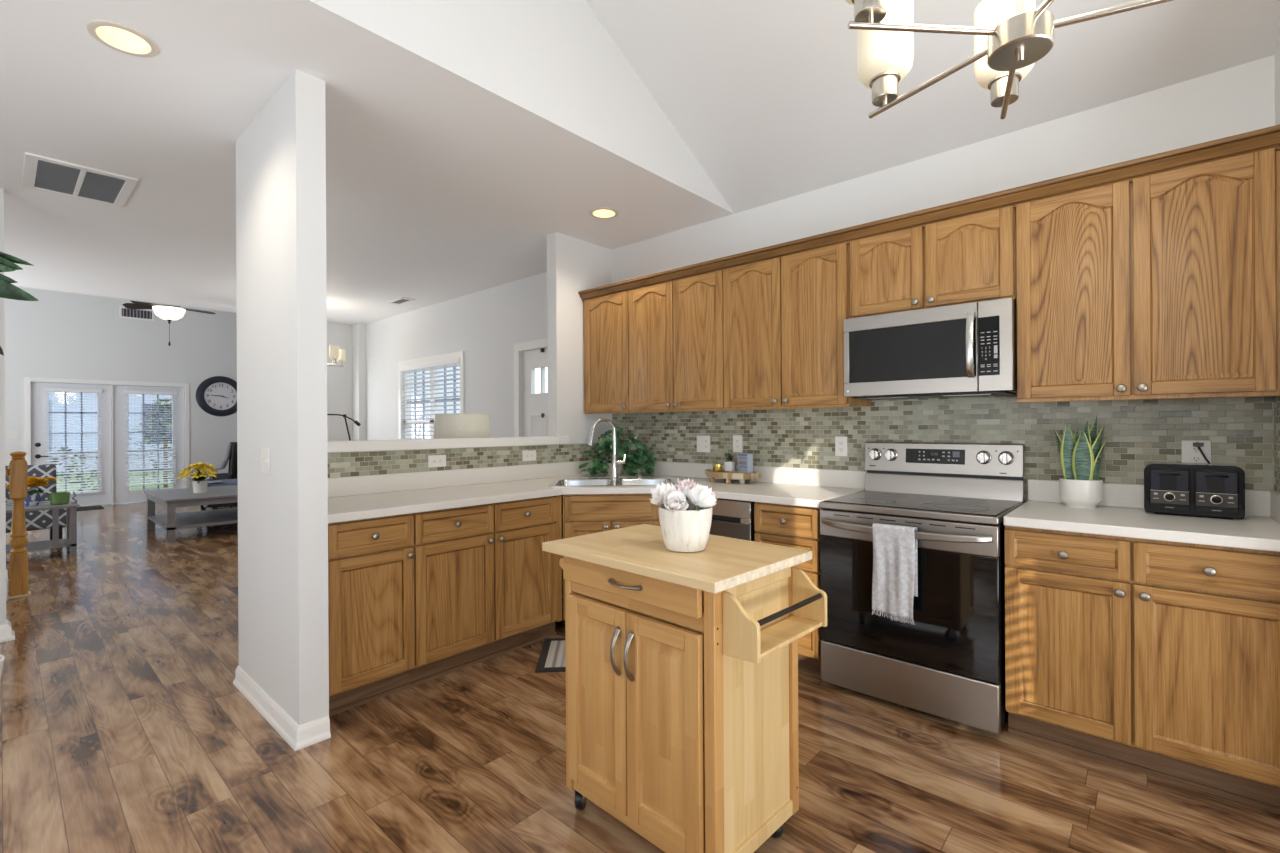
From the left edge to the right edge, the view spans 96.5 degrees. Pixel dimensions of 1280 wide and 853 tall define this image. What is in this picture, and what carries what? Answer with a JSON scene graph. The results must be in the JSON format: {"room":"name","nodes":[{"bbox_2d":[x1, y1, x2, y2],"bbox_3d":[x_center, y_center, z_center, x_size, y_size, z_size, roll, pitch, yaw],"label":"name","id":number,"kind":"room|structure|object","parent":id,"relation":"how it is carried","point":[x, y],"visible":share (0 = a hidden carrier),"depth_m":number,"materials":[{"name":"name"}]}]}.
{"room":"kitchen","nodes":[
{"label":"kitchen","id":0,"kind":"room"},
{"bbox_2d":[0,188,5,624],"bbox_3d":[-4.812,-0.067,2.569,0.120,2.771,2.620,0,0,42],"label":"wall","id":1,"kind":"structure","parent":0,"point":[2,326],"depth_m":3.50,"materials":[{"name":"grey paint"}]},
{"bbox_2d":[0,619,14,641],"bbox_3d":[-4.746,1.269,2.608,0.156,0.098,2.556,0,0,42],"label":"baseboard","id":2,"kind":"structure","parent":1,"relation":"attached to","point":[6,633],"depth_m":3.49,"materials":[{"name":"white paint"}]},
{"bbox_2d":[4,287,236,487],"bbox_3d":[-9.033,-0.557,9.811,0.140,3.800,7.800,0,0,42],"label":"wall","id":3,"kind":"structure","parent":0,"point":[62,335],"depth_m":9.78,"materials":[{"name":"grey paint"}]},
{"bbox_2d":[31,382,111,505],"bbox_3d":[-9.342,0.318,9.429,0.099,2.025,0.961,0,0,42],"label":"door","id":4,"kind":"structure","parent":3,"relation":"in","point":[39,407],"depth_m":9.51,"materials":[{"name":"paint"}]},
{"bbox_2d":[49,392,97,492],"bbox_3d":[-9.360,0.285,9.451,0.021,1.680,0.570,0,0,42],"label":"glass pane","id":5,"kind":"object","parent":4,"relation":"attached to","point":[81,412],"depth_m":9.48,"materials":[{"name":"glass"}]},
{"bbox_2d":[44,388,101,494],"bbox_3d":[-9.319,0.260,9.414,0.056,1.740,0.680,0,0,42],"label":"window blind","id":6,"kind":"object","parent":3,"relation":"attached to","point":[45,389],"visible":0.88,"depth_m":9.42,"materials":[{"name":"plastic"}]},
{"bbox_2d":[25,377,189,504],"bbox_3d":[-9.021,0.286,9.791,0.136,2.115,2.060,0,0,42],"label":"door frame","id":7,"kind":"structure","parent":3,"relation":"attached to","point":[28,380],"depth_m":9.76,"materials":[{"name":"white paint"}]},
{"bbox_2d":[119,306,153,320],"bbox_3d":[-8.784,-1.958,9.984,0.015,0.200,0.460,0,0,42],"label":"air vent","id":8,"kind":"object","parent":3,"relation":"in","point":[139,314],"visible":0.98,"depth_m":9.97,"materials":[{"name":"metal"}]},
{"bbox_2d":[113,385,184,502],"bbox_3d":[-8.718,0.314,10.168,0.045,2.025,0.965,0,0,42],"label":"door","id":9,"kind":"structure","parent":3,"relation":"in","point":[122,494],"depth_m":9.97,"materials":[{"name":"paint"}]},
{"bbox_2d":[129,394,172,488],"bbox_3d":[-8.709,0.281,10.180,0.021,1.680,0.595,0,0,42],"label":"grille","id":10,"kind":"object","parent":9,"relation":"attached to","point":[143,432],"depth_m":10.24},
{"bbox_2d":[124,390,176,486],"bbox_3d":[-8.668,0.221,10.143,0.056,1.670,0.705,0,0,42],"label":"window blind","id":11,"kind":"object","parent":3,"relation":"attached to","point":[125,391],"visible":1,"depth_m":10.13,"materials":[{"name":"plastic"}]},
{"bbox_2d":[196,376,236,415],"bbox_3d":[-7.964,-0.563,10.867,0.045,0.770,0.770,0,0,42],"label":"wall clock","id":12,"kind":"object","parent":3,"relation":"attached to","point":[216,395],"visible":0.96,"depth_m":10.83,"materials":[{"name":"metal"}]},
{"bbox_2d":[15,285,236,312],"bbox_3d":[-5.935,-1.999,6.969,0.100,0.992,7.900,0,0,42],"label":"wall","id":13,"kind":"structure","parent":0,"point":[15,285],"depth_m":6.74,"materials":[{"name":"grey paint"}]},
{"bbox_2d":[236,69,328,725],"bbox_3d":[-1.679,-0.077,2.650,0.885,2.753,0.112,0,0,42],"label":"wall column","id":14,"kind":"structure","parent":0,"point":[281,288],"depth_m":2.42,"materials":[{"name":"grey paint"}]},
{"bbox_2d":[260,448,269,474],"bbox_3d":[-1.696,0.160,2.581,0.118,0.118,0.016,0,0,42],"label":"light switch","id":15,"kind":"object","parent":14,"relation":"attached to","point":[265,452],"visible":1,"depth_m":2.57,"materials":[{"name":"white plastic"}]},
{"bbox_2d":[233,666,330,750],"bbox_3d":[-1.671,1.257,2.633,0.909,0.085,0.134,0,0,42],"label":"baseboard","id":16,"kind":"structure","parent":14,"relation":"attached to","point":[298,737],"depth_m":2.42,"materials":[{"name":"white paint"}]},
{"bbox_2d":[327,322,351,440],"bbox_3d":[-4.426,-0.305,7.829,0.130,3.243,1.280,0,0,42],"label":"wall","id":17,"kind":"structure","parent":0,"point":[339,379],"depth_m":7.99,"materials":[{"name":"grey paint"}]},
{"bbox_2d":[352,323,366,440],"bbox_3d":[-3.964,-0.058,8.074,0.230,2.743,0.100,0,0,42],"label":"wall","id":18,"kind":"structure","parent":0,"point":[358,330],"depth_m":8.01,"materials":[{"name":"grey paint"}]},
{"bbox_2d":[0,0,732,324],"bbox_3d":[-3.330,-1.525,4.643,6.880,0.183,7.900,0,0,42],"label":"ceiling","id":19,"kind":"structure","parent":0,"point":[440,187],"depth_m":3.15,"materials":[{"name":"paint"}]},
{"bbox_2d":[22,152,138,207],"bbox_3d":[-3.341,-1.446,3.407,0.660,0.012,0.455,1,1,42],"label":"ceiling vent","id":20,"kind":"object","parent":19,"relation":"in","point":[40,173],"visible":1,"depth_m":3.38,"materials":[{"name":"metal"}]},
{"bbox_2d":[87,20,158,56],"bbox_3d":[-1.923,-1.484,2.130,0.200,0.100,0.200,0,0,42],"label":"recessed light","id":21,"kind":"object","parent":19,"relation":"in","point":[119,37],"visible":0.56,"depth_m":2.17,"materials":[{"name":"white"}]},
{"bbox_2d":[327,346,344,366],"bbox_3d":[-3.702,-1.047,6.629,0.557,0.768,0.539,0,0,42],"label":"dining chandelier","id":22,"kind":"object","parent":19,"relation":"hanging from","point":[336,354],"visible":0.35,"depth_m":6.52,"materials":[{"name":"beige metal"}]},
{"bbox_2d":[387,297,414,304],"bbox_3d":[-2.743,-1.430,6.560,0.360,0.012,0.160,0,0,42],"label":"ceiling vent","id":23,"kind":"object","parent":19,"relation":"in","point":[399,301],"visible":1,"depth_m":6.55,"materials":[{"name":"metal"}]},
{"bbox_2d":[589,207,618,218],"bbox_3d":[-0.246,-1.494,3.897,0.200,0.100,0.200,0,0,42],"label":"recessed light","id":24,"kind":"object","parent":19,"relation":"in","point":[603,212],"visible":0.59,"depth_m":3.95,"materials":[{"name":"white"}]},
{"bbox_2d":[411,364,459,438],"bbox_3d":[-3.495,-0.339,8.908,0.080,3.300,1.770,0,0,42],"label":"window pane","id":25,"kind":"structure","parent":0,"point":[458,367],"depth_m":9.04,"materials":[{"name":"clear glass"}]},
{"bbox_2d":[366,272,546,439],"bbox_3d":[-2.113,-0.219,6.574,5.290,3.043,0.130,0,0,42],"label":"wall","id":26,"kind":"structure","parent":0,"point":[486,325],"depth_m":6.24,"materials":[{"name":"grey paint"}]},
{"bbox_2d":[398,351,464,438],"bbox_3d":[-2.503,-0.045,6.872,1.590,1.560,0.125,0,0,42],"label":"window","id":27,"kind":"structure","parent":26,"relation":"in","point":[436,370],"depth_m":6.98,"materials":[{"name":"white paint"}]},
{"bbox_2d":[400,357,459,438],"bbox_3d":[-2.521,-0.039,6.852,1.406,1.442,0.052,0,0,42],"label":"window blind","id":28,"kind":"object","parent":27,"relation":"attached to","point":[452,362],"visible":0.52,"depth_m":6.86,"materials":[{"name":"plastic"}]},
{"bbox_2d":[514,338,546,436],"bbox_3d":[-0.824,0.237,5.387,1.060,2.115,0.106,0,0,42],"label":"door frame","id":29,"kind":"structure","parent":26,"relation":"attached to","point":[519,348],"depth_m":5.66,"materials":[{"name":"white paint"}]},
{"bbox_2d":[523,348,547,436],"bbox_3d":[-0.818,0.272,5.394,0.900,2.025,0.068,0,0,42],"label":"door","id":30,"kind":"structure","parent":26,"relation":"in","point":[535,405],"depth_m":5.56,"materials":[{"name":"white paint"}]},
{"bbox_2d":[308,0,733,213],"bbox_3d":[-1.390,-2.158,1.743,0.123,1.426,5.965,0,0,42],"label":"wall","id":31,"kind":"structure","parent":0,"point":[556,61],"depth_m":2.72,"materials":[{"name":"grey paint"}]},
{"bbox_2d":[547,232,611,597],"bbox_3d":[-0.409,-0.084,4.593,0.110,2.753,0.755,0,0,42],"label":"wall","id":32,"kind":"structure","parent":0,"point":[574,265],"depth_m":4.37,"materials":[{"name":"grey paint"}]},
{"bbox_2d":[0,501,1279,852],"bbox_3d":[-3.227,1.359,4.634,15.800,0.100,7.800,0,0,42],"label":"floor","id":33,"kind":"structure","parent":0,"point":[126,727],"depth_m":2.17,"materials":[{"name":"brown wood"}]},
{"bbox_2d":[5,451,30,599],"bbox_3d":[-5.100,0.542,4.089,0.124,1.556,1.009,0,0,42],"label":"newel post","id":34,"kind":"object","parent":33,"relation":"on","point":[17,472],"visible":0.98,"depth_m":4.39,"materials":[{"name":"brown wood"}]},
{"bbox_2d":[0,252,38,681],"bbox_3d":[-2.975,0.232,2.416,0.685,2.150,0.546,0,0,-38],"label":"leafy plant","id":35,"kind":"object","parent":33,"relation":"on","point":[8,290],"visible":1,"depth_m":2.41,"materials":[{"name":"green plant"}]},
{"bbox_2d":[5,464,65,538],"bbox_3d":[-6.947,0.891,6.252,0.760,0.880,0.940,0,0,42],"label":"accent chair","id":36,"kind":"object","parent":33,"relation":"on","point":[41,519],"visible":0.41,"depth_m":6.33,"materials":[{"name":"fabric"}]},
{"bbox_2d":[6,501,79,556],"bbox_3d":[-6.244,1.067,5.574,0.490,0.520,1.085,0,0,42],"label":"console table","id":37,"kind":"object","parent":33,"relation":"on","point":[70,542],"visible":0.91,"depth_m":5.76,"materials":[{"name":"grey wood"}]},
{"bbox_2d":[5,476,57,506],"bbox_3d":[-6.116,0.659,5.753,0.253,0.293,0.361,0,0,17],"label":"flower vase","id":38,"kind":"object","parent":37,"relation":"on","point":[34,497],"visible":0.7,"depth_m":5.73,"materials":[{"name":"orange plant"}]},
{"bbox_2d":[6,538,76,553],"bbox_3d":[-6.243,1.212,5.574,0.450,0.030,1.045,0,0,42],"label":"shelf","id":39,"kind":"object","parent":37,"relation":"attached to","point":[39,545],"depth_m":5.75,"materials":[{"name":"grey wood"}]},
{"bbox_2d":[49,492,69,504],"bbox_3d":[-5.960,0.746,5.872,0.156,0.118,0.156,0,0,42],"label":"planter","id":40,"kind":"object","parent":37,"relation":"on","point":[57,498],"visible":1,"depth_m":5.82,"materials":[{"name":"ceramic"}]},
{"bbox_2d":[144,485,237,542],"bbox_3d":[-5.388,1.077,7.351,1.400,0.490,1.325,0,0,42],"label":"coffee table","id":41,"kind":"object","parent":33,"relation":"on","point":[171,499],"visible":0.53,"depth_m":6.91,"materials":[{"name":"grey wood"}]},
{"bbox_2d":[147,507,237,529],"bbox_3d":[-5.387,1.162,7.351,1.360,0.030,1.285,0,0,42],"label":"shelf","id":42,"kind":"object","parent":41,"relation":"attached to","point":[194,519],"depth_m":7.07,"materials":[{"name":"grey wood"}]},
{"bbox_2d":[177,462,217,492],"bbox_3d":[-5.487,0.642,7.124,0.446,0.380,0.442,0,0,42],"label":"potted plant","id":43,"kind":"object","parent":41,"relation":"on","point":[200,484],"visible":1,"depth_m":7.08,"materials":[{"name":"plant"}]},
{"bbox_2d":[200,479,237,509],"bbox_3d":[-6.101,0.896,9.526,0.840,0.860,1.930,0,0,42],"label":"sofa","id":44,"kind":"object","parent":33,"relation":"on","point":[226,482],"visible":0.09,"depth_m":8.72,"materials":[{"name":"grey fabric"}]},
{"bbox_2d":[207,479,237,486],"bbox_3d":[-6.101,0.916,9.526,0.820,0.090,1.910,0,0,42],"label":"seat cushion","id":45,"kind":"object","parent":44,"relation":"on","point":[226,482],"depth_m":8.78,"materials":[{"name":"fabric"}]},
{"bbox_2d":[209,442,237,479],"bbox_3d":[-7.318,0.801,10.553,0.799,1.065,0.850,0,0,32],"label":"leather armchair","id":46,"kind":"object","parent":33,"relation":"on","point":[231,452],"visible":0.22,"depth_m":10.12,"materials":[{"name":"grey leather"}]},
{"bbox_2d":[327,414,360,440],"bbox_3d":[-3.824,0.581,7.373,0.396,1.464,0.260,0,0,-20],"label":"lamp","id":47,"kind":"object","parent":33,"relation":"on","point":[356,422],"visible":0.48,"depth_m":7.39,"materials":[{"name":"brown metal"}]},
{"bbox_2d":[328,513,414,715],"bbox_3d":[-1.452,0.862,2.819,0.630,0.874,0.432,0,0,42],"label":"base cabinet","id":48,"kind":"object","parent":33,"relation":"on","point":[371,621],"visible":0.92,"depth_m":2.64,"materials":[{"name":"brown wood"}]},
{"bbox_2d":[328,459,866,523],"bbox_3d":[-0.262,0.345,3.105,2.087,0.142,2.448,0,0,42],"label":"countertop","id":49,"kind":"structure","parent":48,"relation":"on","point":[371,496],"depth_m":3.41,"materials":[{"name":"stone"}]},
{"bbox_2d":[588,418,625,478],"bbox_3d":[-0.236,0.158,4.002,0.278,0.427,0.069,0,0,-24],"label":"kitchen faucet","id":50,"kind":"object","parent":49,"relation":"on","point":[615,461],"visible":1,"depth_m":4.02,"materials":[{"name":"metal"}]},
{"bbox_2d":[549,477,676,513],"bbox_3d":[-0.166,0.467,3.812,0.830,0.190,0.535,0,0,-3],"label":"sink","id":51,"kind":"object","parent":49,"relation":"in","point":[572,482],"visible":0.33,"depth_m":3.97,"materials":[{"name":"metal"}]},
{"bbox_2d":[579,428,655,476],"bbox_3d":[-0.173,0.195,4.296,0.579,0.364,0.222,0,0,-3],"label":"plant","id":52,"kind":"object","parent":49,"relation":"on","point":[597,465],"visible":0.89,"depth_m":4.27,"materials":[{"name":"green plant"}]},
{"bbox_2d":[705,469,761,483],"bbox_3d":[0.611,0.334,3.776,0.404,0.077,0.224,0,0,42],"label":"wooden tray","id":53,"kind":"object","parent":49,"relation":"on","point":[727,476],"visible":0.95,"depth_m":3.67,"materials":[{"name":"brown wood"}]},
{"bbox_2d":[723,453,735,471],"bbox_3d":[0.598,0.240,3.800,0.132,0.123,0.126,0,0,42],"label":"potted succulent","id":54,"kind":"object","parent":53,"relation":"on","point":[730,465],"visible":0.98,"depth_m":3.79,"materials":[{"name":"white ceramic"}]},
{"bbox_2d":[725,461,735,471],"bbox_3d":[0.601,0.270,3.805,0.058,0.064,0.056,0,0,42],"label":"pot","id":55,"kind":"object","parent":53,"relation":"on","point":[730,466],"depth_m":3.79,"materials":[{"name":"white ceramic"}]},
{"bbox_2d":[738,453,752,472],"bbox_3d":[0.681,0.241,3.697,0.046,0.120,0.104,0,0,-26],"label":"box sign","id":56,"kind":"object","parent":53,"relation":"on","point":[745,461],"visible":1,"depth_m":3.66,"materials":[{"name":"wood"}]},
{"bbox_2d":[738,454,746,467],"bbox_3d":[0.661,0.227,3.687,0.002,0.087,0.100,0,0,-26],"label":"print","id":57,"kind":"object","parent":56,"relation":"attached to","point":[738,454],"depth_m":3.70},
{"bbox_2d":[433,413,490,438],"bbox_3d":[-1.355,0.603,4.378,0.448,1.390,0.448,0,0,42],"label":"floor lamp","id":58,"kind":"object","parent":33,"relation":"on","point":[446,425],"visible":0.43,"depth_m":4.20,"materials":[{"name":"beige fabric"}]},
{"bbox_2d":[409,495,561,686],"bbox_3d":[-0.996,0.859,3.329,0.630,0.874,0.936,0,0,42],"label":"base cabinet","id":59,"kind":"object","parent":33,"relation":"on","point":[486,587],"visible":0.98,"depth_m":3.08,"materials":[{"name":"brown wood"}]},
{"bbox_2d":[535,638,565,672],"bbox_3d":[-0.160,1.286,3.248,0.809,0.008,0.465,0,0,-3],"label":"kitchen mat","id":60,"kind":"object","parent":33,"relation":"on","point":[552,658],"visible":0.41,"depth_m":3.18,"materials":[{"name":"fabric"}]},
{"bbox_2d":[563,494,662,619],"bbox_3d":[-0.172,0.854,3.663,0.613,0.874,0.380,0,0,-3],"label":"base cabinet","id":61,"kind":"object","parent":33,"relation":"on","point":[583,514],"visible":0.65,"depth_m":3.50,"materials":[{"name":"brown wood"}]},
{"bbox_2d":[542,524,826,852],"bbox_3d":[0.127,0.839,1.821,0.789,0.900,0.507,0,0,44],"label":"kitchen cart","id":62,"kind":"object","parent":33,"relation":"on","point":[682,668],"visible":1,"depth_m":1.65,"materials":[{"name":"brown wood"}]},
{"bbox_2d":[653,500,711,552],"bbox_3d":[0.138,0.302,1.809,0.180,0.174,0.170,0,0,20],"label":"flower pot","id":63,"kind":"object","parent":62,"relation":"on","point":[683,531],"visible":0.84,"depth_m":1.74,"materials":[{"name":"white ceramic"}]},
{"bbox_2d":[649,483,675,504],"bbox_3d":[0.075,0.223,1.827,0.094,0.099,0.090,0,0,-30],"label":"peony","id":64,"kind":"object","parent":63,"relation":"on","point":[658,493],"visible":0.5,"depth_m":1.80,"materials":[{"name":"white plant"}]},
{"bbox_2d":[662,490,688,511],"bbox_3d":[0.112,0.243,1.765,0.077,0.090,0.085,0,0,21],"label":"peony","id":65,"kind":"object","parent":63,"relation":"in","point":[673,501],"visible":0.94,"depth_m":1.76,"materials":[{"name":"white plant"}]},
{"bbox_2d":[674,478,696,509],"bbox_3d":[0.148,0.220,1.826,0.087,0.108,0.084,0,0,-40],"label":"peony","id":66,"kind":"object","parent":63,"relation":"in","point":[683,486],"visible":0.48,"depth_m":1.80,"materials":[{"name":"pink plant"}]},
{"bbox_2d":[687,484,716,509],"bbox_3d":[0.193,0.228,1.791,0.091,0.099,0.092,0,0,-13],"label":"peony","id":67,"kind":"object","parent":63,"relation":"on","point":[703,497],"visible":0.99,"depth_m":1.76,"materials":[{"name":"white plant"}]},
{"bbox_2d":[688,498,754,540],"bbox_3d":[0.594,0.850,3.544,0.594,0.873,0.600,0,0,42],"label":"dishwasher","id":68,"kind":"object","parent":33,"relation":"on","point":[730,518],"visible":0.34,"depth_m":3.21,"materials":[{"name":"silver plastic"}]},
{"bbox_2d":[754,502,822,675],"bbox_3d":[0.956,0.847,3.200,0.395,0.874,0.630,0,0,42],"label":"base cabinet","id":69,"kind":"object","parent":33,"relation":"on","point":[792,526],"visible":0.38,"depth_m":2.95,"materials":[{"name":"brown wood"}]},
{"bbox_2d":[819,442,1024,734],"bbox_3d":[1.360,0.686,2.776,0.757,1.192,0.723,0,0,42],"label":"range","id":70,"kind":"object","parent":33,"relation":"on","point":[949,664],"visible":0.98,"depth_m":2.58,"materials":[{"name":"silver metal"}]},
{"bbox_2d":[872,523,917,624],"bbox_3d":[1.120,0.647,2.516,0.182,0.417,0.059,0,0,42],"label":"dish towel","id":71,"kind":"object","parent":70,"relation":"hanging from","point":[895,549],"visible":1,"depth_m":2.50,"materials":[{"name":"grey fabric"}]},
{"bbox_2d":[819,490,1023,524],"bbox_3d":[1.368,0.383,2.787,0.757,0.036,0.624,0,0,42],"label":"cooktop","id":72,"kind":"object","parent":70,"relation":"in","point":[926,506],"depth_m":2.67,"materials":[{"name":"glass"}]},
{"bbox_2d":[918,451,959,460],"bbox_3d":[1.568,0.158,3.002,0.198,0.050,0.005,0,0,42],"label":"print","id":73,"kind":"object","parent":70,"relation":"attached to","point":[922,455],"depth_m":3.00},
{"bbox_2d":[1005,526,1279,813],"bbox_3d":[1.986,0.841,2.279,0.818,0.874,0.630,0,0,42],"label":"base cabinet","id":74,"kind":"object","parent":33,"relation":"on","point":[1156,658],"visible":0.99,"depth_m":2.05,"materials":[{"name":"brown wood"}]},
{"bbox_2d":[1003,479,1279,551],"bbox_3d":[1.995,0.332,2.290,0.820,0.142,0.641,0,0,42],"label":"countertop","id":75,"kind":"structure","parent":74,"relation":"on","point":[1121,512],"depth_m":2.22,"materials":[{"name":"stone"}]},
{"bbox_2d":[1053,417,1106,507],"bbox_3d":[1.986,0.162,2.578,0.156,0.404,0.156,0,0,2],"label":"potted snake plant","id":76,"kind":"object","parent":75,"relation":"on","point":[1080,486],"visible":1,"depth_m":2.54,"materials":[{"name":"green plant"}]},
{"bbox_2d":[1144,442,1244,519],"bbox_3d":[2.248,0.215,2.329,0.288,0.295,0.205,0,0,43],"label":"toaster","id":77,"kind":"object","parent":75,"relation":"on","point":[1206,490],"visible":1,"depth_m":2.27,"materials":[{"name":"metal"}]},
{"bbox_2d":[586,0,1279,213],"bbox_3d":[1.383,-2.209,1.465,4.530,1.596,2.885,0,0,42],"label":"ceiling","id":78,"kind":"structure","parent":0,"point":[768,97],"depth_m":2.84,"materials":[{"name":"paint"}]},
{"bbox_2d":[845,0,1172,118],"bbox_3d":[0.805,-1.606,1.210,0.743,1.703,0.690,0,0,42],"label":"chandelier","id":79,"kind":"object","parent":78,"relation":"hanging from","point":[1010,36],"visible":1,"depth_m":1.40,"materials":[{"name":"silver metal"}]},
{"bbox_2d":[612,55,1274,401],"bbox_3d":[1.199,-0.099,3.534,3.920,2.763,0.140,0,0,42],"label":"wall","id":80,"kind":"structure","parent":0,"point":[1239,99],"depth_m":2.88,"materials":[{"name":"grey paint"}]},
{"bbox_2d":[584,291,629,413],"bbox_3d":[-0.167,-0.554,4.408,0.481,0.920,0.358,0,0,42],"label":"upper cabinet","id":81,"kind":"object","parent":80,"relation":"attached to","point":[606,335],"visible":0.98,"depth_m":4.29,"materials":[{"name":"brown wood"}]},
{"bbox_2d":[628,270,724,412],"bbox_3d":[0.316,-0.557,3.976,0.813,0.920,0.358,0,0,42],"label":"upper cabinet","id":82,"kind":"object","parent":80,"relation":"attached to","point":[676,352],"visible":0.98,"depth_m":3.83,"materials":[{"name":"brown wood"}]},
{"bbox_2d":[723,243,870,409],"bbox_3d":[0.917,-0.560,3.440,0.796,0.920,0.358,0,0,42],"label":"upper cabinet","id":83,"kind":"object","parent":80,"relation":"attached to","point":[783,318],"visible":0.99,"depth_m":3.29,"materials":[{"name":"brown wood"}]},
{"bbox_2d":[578,125,1279,301],"bbox_3d":[1.007,-1.014,3.356,3.701,0.072,0.369,0,0,42],"label":"crown molding","id":84,"kind":"structure","parent":83,"relation":"attached to","point":[1269,137],"depth_m":2.60,"materials":[{"name":"brown wood"}]},
{"bbox_2d":[849,206,1015,318],"bbox_3d":[1.495,-0.796,2.922,0.756,0.455,0.358,0,0,42],"label":"upper cabinet","id":85,"kind":"object","parent":80,"relation":"attached to","point":[971,258],"visible":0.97,"depth_m":2.77,"materials":[{"name":"brown wood"}]},
{"bbox_2d":[844,297,1016,399],"bbox_3d":[1.467,-0.354,2.888,0.755,0.422,0.435,0,0,42],"label":"microwave","id":86,"kind":"object","parent":85,"relation":"attached to","point":[966,349],"visible":0.99,"depth_m":2.73,"materials":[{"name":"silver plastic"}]},
{"bbox_2d":[981,331,997,371],"bbox_3d":[1.569,-0.333,2.570,0.066,0.180,0.001,0,0,42],"label":"print","id":87,"kind":"object","parent":86,"relation":"attached to","point":[989,339],"depth_m":2.57},
{"bbox_2d":[612,396,1274,502],"bbox_3d":[1.146,0.103,3.483,3.675,0.560,0.008,0,0,42],"label":"tile backsplash","id":88,"kind":"structure","parent":80,"relation":"attached to","point":[1138,433],"depth_m":2.91,"materials":[{"name":"tile"}]},
{"bbox_2d":[697,436,709,451],"bbox_3d":[0.453,0.129,4.091,0.118,0.118,0.009,0,0,42],"label":"wall outlet","id":89,"kind":"object","parent":88,"relation":"attached to","point":[703,442],"visible":1,"depth_m":4.09,"materials":[{"name":"white plastic"}]},
{"bbox_2d":[733,435,742,452],"bbox_3d":[0.666,0.123,3.901,0.074,0.118,0.008,0,0,42],"label":"wall outlet","id":90,"kind":"object","parent":88,"relation":"attached to","point":[737,439],"visible":1,"depth_m":3.90,"materials":[{"name":"white plastic"}]},
{"bbox_2d":[835,436,846,455],"bbox_3d":[1.204,0.123,3.421,0.074,0.118,0.008,0,0,42],"label":"wall outlet","id":91,"kind":"object","parent":88,"relation":"attached to","point":[840,442],"visible":1,"depth_m":3.42,"materials":[{"name":"white plastic"}]},
{"bbox_2d":[1181,440,1210,462],"bbox_3d":[2.340,0.120,2.405,0.090,0.118,0.008,0,0,42],"label":"wall outlet","id":92,"kind":"object","parent":88,"relation":"attached to","point":[1189,454],"visible":0.77,"depth_m":2.41,"materials":[{"name":"white plastic"}]},
{"bbox_2d":[1016,148,1279,402],"bbox_3d":[2.084,-0.567,2.397,0.819,0.920,0.358,0,0,42],"label":"upper cabinet","id":93,"kind":"object","parent":80,"relation":"attached to","point":[1165,285],"visible":1,"depth_m":2.25,"materials":[{"name":"brown wood"}]},
{"bbox_2d":[1275,25,1279,125],"bbox_3d":[2.311,-0.291,1.933,0.130,3.135,0.765,0,0,42],"label":"wall","id":94,"kind":"structure","parent":0,"point":[1277,51],"depth_m":2.21,"materials":[{"name":"grey paint"}]},
{"bbox_2d":[1274,396,1279,493],"bbox_3d":[2.302,0.067,2.024,0.008,0.382,0.625,0,0,42],"label":"tile backsplash","id":95,"kind":"structure","parent":94,"relation":"attached to","point":[1276,398],"depth_m":2.21,"materials":[{"name":"tile"}]},
{"bbox_3d":[-7.556,-2.436,8.414,4.240,0.100,7.900,0,0,42],"label":"ceiling","id":96,"kind":"structure","parent":0,"visible":0},
{"bbox_2d":[122,300,214,345],"bbox_3d":[-6.226,-1.726,7.608,0.975,1.335,0.938,0,0,42],"label":"ceiling fan","id":97,"kind":"object","parent":96,"relation":"hanging from","point":[169,313],"visible":0.57,"depth_m":7.49,"materials":[{"name":"brown metal"}]},
{"bbox_3d":[-1.276,0.720,3.617,0.110,1.155,1.861,0,0,42],"label":"wall","id":98,"kind":"structure","parent":0,"visible":0},
{"bbox_2d":[327,436,568,452],"bbox_3d":[-1.248,0.112,3.654,0.168,0.060,1.954,0,0,42],"label":"ledge","id":99,"kind":"object","parent":98,"relation":"on","point":[400,444],"visible":0.75,"depth_m":3.53,"materials":[{"name":"white paint"}]},
{"bbox_2d":[327,443,612,477],"bbox_3d":[-1.041,0.210,3.795,0.008,0.137,2.439,0,0,42],"label":"tile backsplash","id":100,"kind":"structure","parent":98,"relation":"attached to","point":[366,463],"depth_m":3.62,"materials":[{"name":"tile"}]},
{"bbox_2d":[428,455,445,467],"bbox_3d":[-1.256,0.218,3.542,0.008,0.074,0.118,0,0,42],"label":"wall outlet","id":101,"kind":"object","parent":100,"relation":"attached to","point":[433,460],"visible":1,"depth_m":3.54,"materials":[{"name":"white plastic"}]},
{"bbox_2d":[522,450,535,460],"bbox_3d":[-0.787,0.212,4.067,0.008,0.074,0.118,0,0,42],"label":"wall outlet","id":102,"kind":"object","parent":100,"relation":"attached to","point":[529,455],"visible":1,"depth_m":4.07,"materials":[{"name":"white plastic"}]},
{"label":"outside","id":103,"kind":"structure","parent":0,"visible":0},
{"bbox_2d":[56,471,171,505],"bbox_3d":[-14.905,1.623,13.326,120.000,0.210,120.000,0,0,42],"label":"ground","id":104,"kind":"structure","parent":103,"point":[169,485],"depth_m":14.96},
{"bbox_2d":[49,447,97,492],"bbox_3d":[-11.446,0.913,12.240,1.119,1.117,10.221,0,0,42],"label":"hedge","id":105,"kind":"object","parent":104,"relation":"on","point":[62,448],"visible":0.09,"depth_m":11.89,"materials":[{"name":"green plant"}]},
{"bbox_2d":[39,382,182,472],"bbox_3d":[-20.452,-1.619,20.947,5.600,6.340,29.000,0,0,42],"label":"house","id":106,"kind":"structure","parent":104,"relation":"on","point":[133,418],"depth_m":19.50,"materials":[{"name":"paint"}]},
{"bbox_2d":[129,398,171,487],"bbox_3d":[-11.303,0.419,13.626,1.485,2.155,1.508,0,0,42],"label":"shrub","id":107,"kind":"object","parent":104,"relation":"on","point":[160,401],"visible":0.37,"depth_m":13.55,"materials":[{"name":"green plant"}]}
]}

